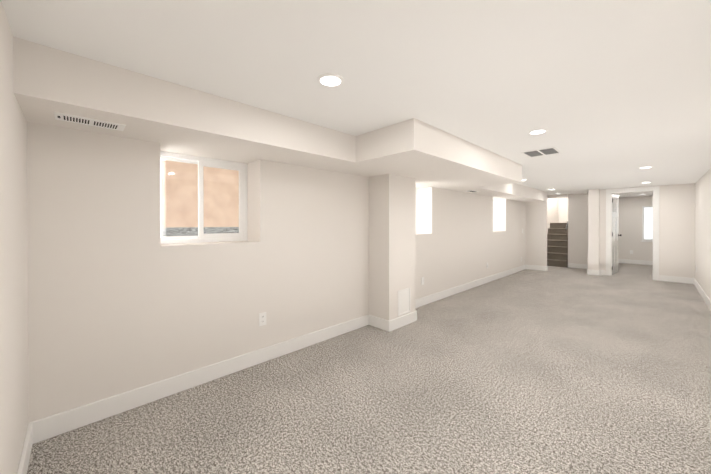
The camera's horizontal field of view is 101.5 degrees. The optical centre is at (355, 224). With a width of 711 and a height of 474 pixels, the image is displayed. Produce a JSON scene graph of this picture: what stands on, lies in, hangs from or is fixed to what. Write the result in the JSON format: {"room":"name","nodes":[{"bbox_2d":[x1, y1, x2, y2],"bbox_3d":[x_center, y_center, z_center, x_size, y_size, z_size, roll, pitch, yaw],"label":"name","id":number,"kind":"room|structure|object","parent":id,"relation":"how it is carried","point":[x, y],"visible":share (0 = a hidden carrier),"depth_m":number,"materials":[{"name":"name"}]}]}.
{"room":"finished basement","nodes":[
{"label":"finished basement","id":0,"kind":"room"},
{"bbox_2d":[0,0,28,473],"bbox_3d":[-0.947,0.213,0.621,0.120,2.060,3.590,0,0,-44],"label":"wall","id":1,"kind":"structure","parent":0,"point":[14,422],"depth_m":1.22,"materials":[{"name":"white paint"}]},
{"bbox_2d":[17,423,32,473],"bbox_3d":[-0.778,1.181,0.548,0.016,0.124,3.004,0,0,-44],"label":"baseboard","id":2,"kind":"structure","parent":1,"relation":"attached to","point":[25,458],"depth_m":1.46,"materials":[{"name":"white wood"}]},
{"bbox_2d":[27,122,557,421],"bbox_3d":[2.611,-0.433,6.251,13.070,3.300,0.450,0,0,-44],"label":"wall","id":3,"kind":"structure","parent":0,"point":[122,298],"depth_m":2.16,"materials":[{"name":"white paint"}]},
{"bbox_2d":[160,151,247,243],"bbox_3d":[-1.325,-0.214,2.539,0.750,0.735,0.077,0,0,-44],"label":"window","id":4,"kind":"structure","parent":3,"relation":"in","point":[242,234],"depth_m":2.52,"materials":[{"name":"white plastic"}]},
{"bbox_2d":[259,312,265,325],"bbox_3d":[-0.832,0.849,2.603,0.070,0.114,0.008,0,0,-44],"label":"electrical outlet","id":5,"kind":"object","parent":3,"relation":"attached to","point":[262,319],"visible":1,"depth_m":2.60,"materials":[{"name":"white plastic"}]},
{"bbox_2d":[28,264,547,443],"bbox_3d":[1.607,1.162,4.628,9.120,0.124,0.496,0,0,-44],"label":"baseboard","id":6,"kind":"structure","parent":3,"relation":"attached to","point":[48,427],"depth_m":2.29,"materials":[{"name":"white wood"}]},
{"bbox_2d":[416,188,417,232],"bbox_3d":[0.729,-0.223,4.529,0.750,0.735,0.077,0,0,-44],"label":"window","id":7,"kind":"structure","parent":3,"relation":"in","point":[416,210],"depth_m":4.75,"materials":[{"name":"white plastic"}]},
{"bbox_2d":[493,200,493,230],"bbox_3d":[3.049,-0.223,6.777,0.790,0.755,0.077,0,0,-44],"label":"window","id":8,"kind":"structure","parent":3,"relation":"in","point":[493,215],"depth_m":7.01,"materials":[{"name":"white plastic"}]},
{"bbox_2d":[1,0,710,196],"bbox_3d":[3.703,-0.888,5.122,13.070,0.100,3.590,0,0,-44],"label":"ceiling","id":9,"kind":"structure","parent":0,"point":[610,94],"depth_m":1.49,"materials":[{"name":"white paint"}]},
{"bbox_2d":[13,36,545,201],"bbox_3d":[1.792,-0.712,4.343,9.000,0.245,1.150,0,0,-44],"label":"soffit beam","id":10,"kind":"structure","parent":9,"relation":"attached to","point":[48,82],"depth_m":2.00,"materials":[{"name":"white paint"}]},
{"bbox_2d":[54,112,125,130],"bbox_3d":[-1.483,-0.575,1.630,0.290,0.008,0.140,0,0,-44],"label":"air vent register","id":11,"kind":"object","parent":10,"relation":"attached to","point":[85,121],"visible":1,"depth_m":1.61,"materials":[{"name":"white metal"}]},
{"bbox_2d":[317,73,343,86],"bbox_3d":[-0.142,-0.820,1.654,0.156,0.007,0.156,0,0,-44],"label":"recessed light","id":12,"kind":"object","parent":9,"relation":"in","point":[331,80],"visible":1,"depth_m":1.65,"materials":[{"name":"white"}]},
{"bbox_2d":[527,129,547,134],"bbox_3d":[1.619,-0.824,2.581,0.156,0.007,0.156,0,0,-44],"label":"recessed light","id":13,"kind":"object","parent":9,"relation":"in","point":[537,131],"visible":0.92,"depth_m":2.56,"materials":[{"name":"white"}]},
{"bbox_2d":[520,147,561,157],"bbox_3d":[2.137,-0.828,3.340,0.360,0.008,0.330,0,0,-44],"label":"ceiling vent","id":14,"kind":"object","parent":9,"relation":"in","point":[542,152],"visible":0.98,"depth_m":3.33,"materials":[{"name":"white metal"}]},
{"bbox_2d":[27,263,710,473],"bbox_3d":[3.703,1.272,5.132,13.070,0.100,3.590,0,0,-44],"label":"floor","id":15,"kind":"structure","parent":0,"point":[558,370],"depth_m":2.04,"materials":[{"name":"carpet"}]},
{"bbox_2d":[369,174,415,319],"bbox_3d":[0.465,0.321,3.640,0.530,1.815,0.320,0,0,-44],"label":"pilaster column","id":16,"kind":"structure","parent":15,"relation":"on","point":[392,222],"depth_m":3.47,"materials":[{"name":"white paint"}]},
{"bbox_2d":[398,288,409,315],"bbox_3d":[0.595,0.942,3.545,0.250,0.305,0.010,0,0,-44],"label":"vent panel","id":17,"kind":"object","parent":16,"relation":"attached to","point":[404,300],"visible":1,"depth_m":3.53,"materials":[{"name":"white"}]},
{"bbox_2d":[547,223,567,267],"bbox_3d":[6.648,0.572,9.339,2.730,1.260,0.732,0,0,-44],"label":"stairs","id":18,"kind":"structure","parent":15,"relation":"on","point":[557,245],"depth_m":8.84,"materials":[{"name":"carpet"}]},
{"bbox_2d":[588,189,599,269],"bbox_3d":[5.813,0.183,7.066,0.280,2.060,0.200,0,0,-44],"label":"post","id":19,"kind":"object","parent":15,"relation":"on","point":[593,229],"visible":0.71,"depth_m":6.97,"materials":[{"name":"white paint"}]},
{"bbox_2d":[525,192,546,265],"bbox_3d":[4.834,0.180,7.761,0.120,2.060,0.480,0,0,-44],"label":"wall","id":20,"kind":"structure","parent":0,"point":[536,237],"depth_m":7.70,"materials":[{"name":"white paint"}]},
{"bbox_2d":[547,194,567,197],"bbox_3d":[5.707,-1.433,8.418,0.100,1.320,0.740,0,0,-44],"label":"wall","id":21,"kind":"structure","parent":0,"point":[557,196],"depth_m":8.29,"materials":[{"name":"white paint"}]},
{"bbox_2d":[558,197,567,222],"bbox_3d":[7.716,-0.452,10.287,0.120,3.300,0.860,0,0,-44],"label":"wall","id":22,"kind":"structure","parent":0,"point":[562,209],"depth_m":10.44,"materials":[{"name":"white paint"}]},
{"bbox_2d":[568,193,587,264],"bbox_3d":[6.245,0.178,8.028,0.120,2.060,0.580,0,0,-44],"label":"wall","id":23,"kind":"structure","parent":0,"point":[577,228],"depth_m":8.03,"materials":[{"name":"white paint"}]},
{"bbox_2d":[618,196,652,260],"bbox_3d":[8.530,0.174,8.975,0.120,2.060,2.160,0,0,-44],"label":"wall","id":24,"kind":"structure","parent":0,"point":[630,221],"depth_m":8.90,"materials":[{"name":"white paint"}]},
{"bbox_2d":[618,259,652,264],"bbox_3d":[8.686,1.143,8.720,0.019,0.124,1.530,0,0,-44],"label":"baseboard","id":25,"kind":"structure","parent":24,"relation":"attached to","point":[642,262],"depth_m":8.85,"materials":[{"name":"white wood"}]},
{"bbox_2d":[641,206,652,241],"bbox_3d":[8.888,-0.019,8.569,0.130,1.070,0.660,0,0,-44],"label":"window","id":26,"kind":"structure","parent":24,"relation":"in","point":[643,237],"depth_m":8.77,"materials":[{"name":"white plastic"}]},
{"bbox_2d":[599,183,694,277],"bbox_3d":[6.462,0.185,6.512,0.120,2.060,1.500,0,0,-44],"label":"wall","id":27,"kind":"structure","parent":0,"point":[677,230],"depth_m":6.13,"materials":[{"name":"white paint"}]},
{"bbox_2d":[612,194,621,273],"bbox_3d":[6.386,0.231,7.155,0.687,1.940,0.176,0,0,-38],"label":"door","id":28,"kind":"structure","parent":27,"relation":"in","point":[615,225],"depth_m":7.14,"materials":[{"name":"white wood"}]},
{"bbox_2d":[568,263,693,283],"bbox_3d":[6.402,1.151,7.012,1.076,0.124,2.264,0,0,-44],"label":"baseboard","id":29,"kind":"structure","parent":27,"relation":"attached to","point":[661,277],"depth_m":6.27,"materials":[{"name":"white wood"}]},
{"bbox_2d":[606,186,659,280],"bbox_3d":[6.320,0.187,6.646,0.136,2.055,0.880,0,0,-44],"label":"door frame","id":30,"kind":"structure","parent":27,"relation":"attached to","point":[656,189],"depth_m":6.51,"materials":[{"name":"white wood"}]},
{"bbox_2d":[695,168,710,299],"bbox_3d":[4.953,0.198,3.922,12.950,2.060,0.120,0,0,-44],"label":"wall","id":31,"kind":"structure","parent":0,"point":[703,228],"depth_m":4.89,"materials":[{"name":"white paint"}]},
{"bbox_2d":[694,278,710,309],"bbox_3d":[3.595,1.171,2.706,9.268,0.124,0.016,0,0,-44],"label":"baseboard","id":32,"kind":"structure","parent":31,"relation":"attached to","point":[705,297],"depth_m":4.74,"materials":[{"name":"white"}]},
{"label":"outside","id":33,"kind":"structure","parent":0,"visible":0},
{"bbox_2d":[644,207,652,238],"bbox_3d":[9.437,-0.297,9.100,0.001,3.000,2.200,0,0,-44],"label":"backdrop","id":34,"kind":"structure","parent":33,"point":[648,230],"depth_m":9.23,"materials":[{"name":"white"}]},
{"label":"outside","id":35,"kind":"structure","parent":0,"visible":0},
{"bbox_2d":[161,227,238,236],"bbox_3d":[-1.675,0.117,2.902,1.530,0.170,0.700,0,0,-44],"label":"ground","id":36,"kind":"structure","parent":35,"point":[165,232],"depth_m":3.12,"materials":[{"name":"grey gravel"}]},
{"bbox_2d":[161,160,238,227],"bbox_3d":[-1.696,-0.658,2.920,1.650,2.220,0.760,0,0,-44],"label":"wall","id":37,"kind":"structure","parent":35,"point":[169,212],"depth_m":3.27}
]}

